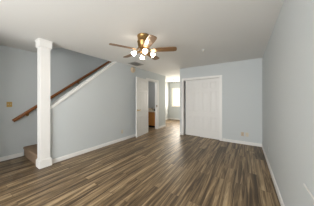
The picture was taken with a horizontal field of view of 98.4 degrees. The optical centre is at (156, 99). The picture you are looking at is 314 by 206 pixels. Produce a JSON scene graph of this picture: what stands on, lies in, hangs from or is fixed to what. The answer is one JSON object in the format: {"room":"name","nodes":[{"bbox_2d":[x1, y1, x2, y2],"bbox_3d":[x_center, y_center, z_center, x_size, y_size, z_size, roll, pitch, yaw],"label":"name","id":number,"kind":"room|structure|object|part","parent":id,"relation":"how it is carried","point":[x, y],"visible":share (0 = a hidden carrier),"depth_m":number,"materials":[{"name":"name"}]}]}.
{"room":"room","nodes":[
{"label":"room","id":0,"kind":"room"},
{"bbox_2d":[0,45,168,156],"bbox_3d":[-2.001,-1.007,4.884,0.120,4.600,10.290,0,0,33],"label":"wall","id":1,"kind":"structure","parent":0,"point":[18,67],"depth_m":3.17,"materials":[{"name":"grey paint"}]},
{"bbox_2d":[6,102,11,106],"bbox_3d":[-3.202,0.103,2.940,0.016,0.112,0.084,0,0,33],"label":"light switch","id":2,"kind":"object","parent":1,"relation":"attached to","point":[8,104],"visible":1,"depth_m":2.94,"materials":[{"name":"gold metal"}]},
{"bbox_2d":[0,152,22,161],"bbox_3d":[-3.899,1.250,1.885,0.014,0.085,2.953,0,0,33],"label":"baseboard","id":3,"kind":"structure","parent":1,"relation":"attached to","point":[8,157],"depth_m":2.96,"materials":[{"name":"white paint"}]},
{"bbox_2d":[12,61,110,121],"bbox_3d":[-2.346,-0.636,4.163,0.098,2.246,2.938,0,0,33],"label":"handrail","id":4,"kind":"object","parent":1,"relation":"attached to","point":[27,112],"visible":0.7,"depth_m":3.70,"materials":[{"name":"brown wood"}]},
{"bbox_2d":[50,62,164,158],"bbox_3d":[-0.938,-0.957,4.644,0.120,4.500,4.720,0,0,33],"label":"wall","id":5,"kind":"structure","parent":0,"point":[95,114],"depth_m":3.65,"materials":[{"name":"grey paint"}]},
{"bbox_2d":[50,61,115,109],"bbox_3d":[-1.752,-0.442,3.408,0.162,1.411,1.759,0,0,33],"label":"trim","id":6,"kind":"structure","parent":5,"relation":"attached to","point":[89,79],"depth_m":3.19,"materials":[{"name":"white paint"}]},
{"bbox_2d":[52,125,165,163],"bbox_3d":[-0.854,1.250,4.649,0.014,0.085,4.618,0,0,33],"label":"baseboard","id":7,"kind":"structure","parent":5,"relation":"attached to","point":[58,159],"depth_m":3.40,"materials":[{"name":"white paint"}]},
{"bbox_2d":[136,77,147,137],"bbox_3d":[-0.499,0.254,4.951,0.099,2.055,0.843,0,0,25],"label":"door","id":8,"kind":"structure","parent":5,"relation":"in","point":[141,84],"depth_m":4.87,"materials":[{"name":"white paint"}]},
{"bbox_2d":[146,78,158,128],"bbox_3d":[-0.227,0.218,5.708,0.138,2.150,0.900,0,0,33],"label":"trim","id":9,"kind":"structure","parent":5,"relation":"attached to","point":[156,82],"depth_m":6.00,"materials":[{"name":"white paint"}]},
{"bbox_2d":[0,119,280,205],"bbox_3d":[-0.005,1.343,3.567,4.904,0.100,10.290,0,0,33],"label":"floor","id":10,"kind":"structure","parent":0,"point":[162,166],"depth_m":2.28,"materials":[{"name":"wood"}]},
{"bbox_2d":[23,144,36,163],"bbox_3d":[-1.924,0.138,4.075,0.896,2.310,2.875,0,0,33],"label":"staircase","id":11,"kind":"structure","parent":10,"relation":"on","point":[30,152],"depth_m":2.94,"materials":[{"name":"brown carpet"}]},
{"bbox_2d":[35,38,52,168],"bbox_3d":[-2.211,0.073,2.653,0.220,2.440,0.224,0,0,33],"label":"column","id":12,"kind":"structure","parent":10,"relation":"on","point":[43,46],"depth_m":2.60,"materials":[{"name":"white paint"}]},
{"bbox_2d":[148,108,154,127],"bbox_3d":[-0.279,0.843,6.564,0.885,0.901,0.508,0,0,33],"label":"vanity","id":13,"kind":"object","parent":10,"relation":"on","point":[151,113],"visible":0.44,"depth_m":6.31,"materials":[{"name":"brown wood"}]},
{"bbox_3d":[-0.223,0.973,6.269,0.415,0.440,0.020,0,0,33],"label":"door","id":14,"kind":"part","parent":13,"relation":"part of","materials":[{"name":"brown wood"}]},
{"bbox_2d":[0,0,283,81],"bbox_3d":[-0.005,-1.207,3.567,4.904,0.120,10.290,0,0,33],"label":"ceiling","id":15,"kind":"structure","parent":0,"point":[227,30],"depth_m":2.18,"materials":[{"name":"white paint"}]},
{"bbox_2d":[128,62,143,65],"bbox_3d":[-0.673,-1.137,4.337,0.310,0.018,0.430,0,0,33],"label":"ceiling vent","id":16,"kind":"object","parent":15,"relation":"in","point":[131,63],"visible":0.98,"depth_m":4.29,"materials":[{"name":"grey metal"}]},
{"bbox_2d":[109,33,176,59],"bbox_3d":[-0.245,-0.924,2.468,1.132,0.444,1.128,0,0,33],"label":"ceiling fan","id":17,"kind":"object","parent":15,"relation":"hanging from","point":[144,40],"visible":1,"depth_m":2.35,"materials":[{"name":"brown wood"}]},
{"bbox_3d":[-0.574,-0.885,2.253,0.427,0.033,0.131,0,0,-29],"label":"blade","id":18,"kind":"part","parent":17,"relation":"part of","materials":[{"name":"brown wood"}]},
{"bbox_3d":[-0.118,-0.885,2.078,0.131,0.033,0.427,0,0,-19],"label":"blade","id":19,"kind":"part","parent":17,"relation":"part of","materials":[{"name":"brown wood"}]},
{"bbox_3d":[-0.081,-0.885,2.778,0.131,0.033,0.427,0,0,25],"label":"blade","id":20,"kind":"part","parent":17,"relation":"part of","materials":[{"name":"brown wood"}]},
{"bbox_3d":[0.134,-0.885,2.388,0.427,0.033,0.131,0,0,7],"label":"blade","id":21,"kind":"part","parent":17,"relation":"part of","materials":[{"name":"brown wood"}]},
{"bbox_2d":[148,81,154,107],"bbox_3d":[-0.510,0.073,6.218,0.900,2.440,1.620,0,0,33],"label":"wall","id":22,"kind":"structure","parent":0,"point":[151,85],"depth_m":6.89,"materials":[{"name":"grey paint"}]},
{"bbox_2d":[169,82,179,118],"bbox_3d":[1.829,0.073,8.449,2.350,2.440,0.120,0,0,33],"label":"wall","id":23,"kind":"structure","parent":0,"point":[174,112],"depth_m":8.91,"materials":[{"name":"grey paint"}]},
{"bbox_2d":[171,88,179,106],"bbox_3d":[1.607,-0.157,8.485,1.550,1.217,0.045,0,0,33],"label":"window blind","id":24,"kind":"object","parent":23,"relation":"attached to","point":[176,103],"visible":0.31,"depth_m":8.73,"materials":[{"name":"white paint"}]},
{"bbox_2d":[185,81,185,132],"bbox_3d":[1.846,0.073,6.449,0.120,2.440,3.200,0,0,33],"label":"wall","id":25,"kind":"structure","parent":0,"point":[185,81],"depth_m":5.20,"materials":[{"name":"grey paint"}]},
{"bbox_2d":[180,58,261,143],"bbox_3d":[1.948,0.073,4.393,2.554,2.440,0.120,0,0,33],"label":"wall","id":26,"kind":"structure","parent":0,"point":[241,80],"depth_m":4.00,"materials":[{"name":"grey paint"}]},
{"bbox_2d":[186,80,199,135],"bbox_3d":[1.312,0.293,4.849,0.600,1.975,0.037,0,0,33],"label":"door","id":27,"kind":"structure","parent":26,"relation":"in","point":[192,86],"depth_m":4.84,"materials":[{"name":"white paint"}]},
{"bbox_2d":[182,75,221,140],"bbox_3d":[1.508,0.258,4.674,1.360,2.070,0.136,0,0,33],"label":"trim","id":28,"kind":"structure","parent":26,"relation":"attached to","point":[216,76],"depth_m":4.49,"materials":[{"name":"white paint"}]},
{"bbox_2d":[200,78,218,139],"bbox_3d":[1.745,0.293,4.510,0.625,1.975,0.037,0,0,33],"label":"door","id":29,"kind":"structure","parent":26,"relation":"in","point":[209,88],"depth_m":4.49,"materials":[{"name":"white paint"}]},
{"bbox_2d":[180,132,261,146],"bbox_3d":[1.855,1.250,4.374,2.420,0.085,0.014,0,0,33],"label":"baseboard","id":30,"kind":"structure","parent":26,"relation":"attached to","point":[223,139],"depth_m":3.95,"materials":[{"name":"white paint"}]},
{"bbox_2d":[262,0,313,205],"bbox_3d":[1.078,0.073,0.864,0.120,2.440,6.970,0,0,33],"label":"wall","id":31,"kind":"structure","parent":0,"point":[288,57],"depth_m":1.34,"materials":[{"name":"grey paint"}]},
{"bbox_2d":[262,144,284,205],"bbox_3d":[1.022,1.250,0.901,0.014,0.085,6.730,0,0,33],"label":"baseboard","id":32,"kind":"structure","parent":31,"relation":"attached to","point":[265,155],"depth_m":2.02,"materials":[{"name":"white paint"}]},
{"bbox_2d":[303,183,313,199],"bbox_3d":[0.865,0.630,0.657,0.008,0.011,0.850,0,0,33],"label":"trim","id":33,"kind":"structure","parent":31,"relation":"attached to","point":[310,193],"depth_m":0.92,"materials":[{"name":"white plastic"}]}
]}

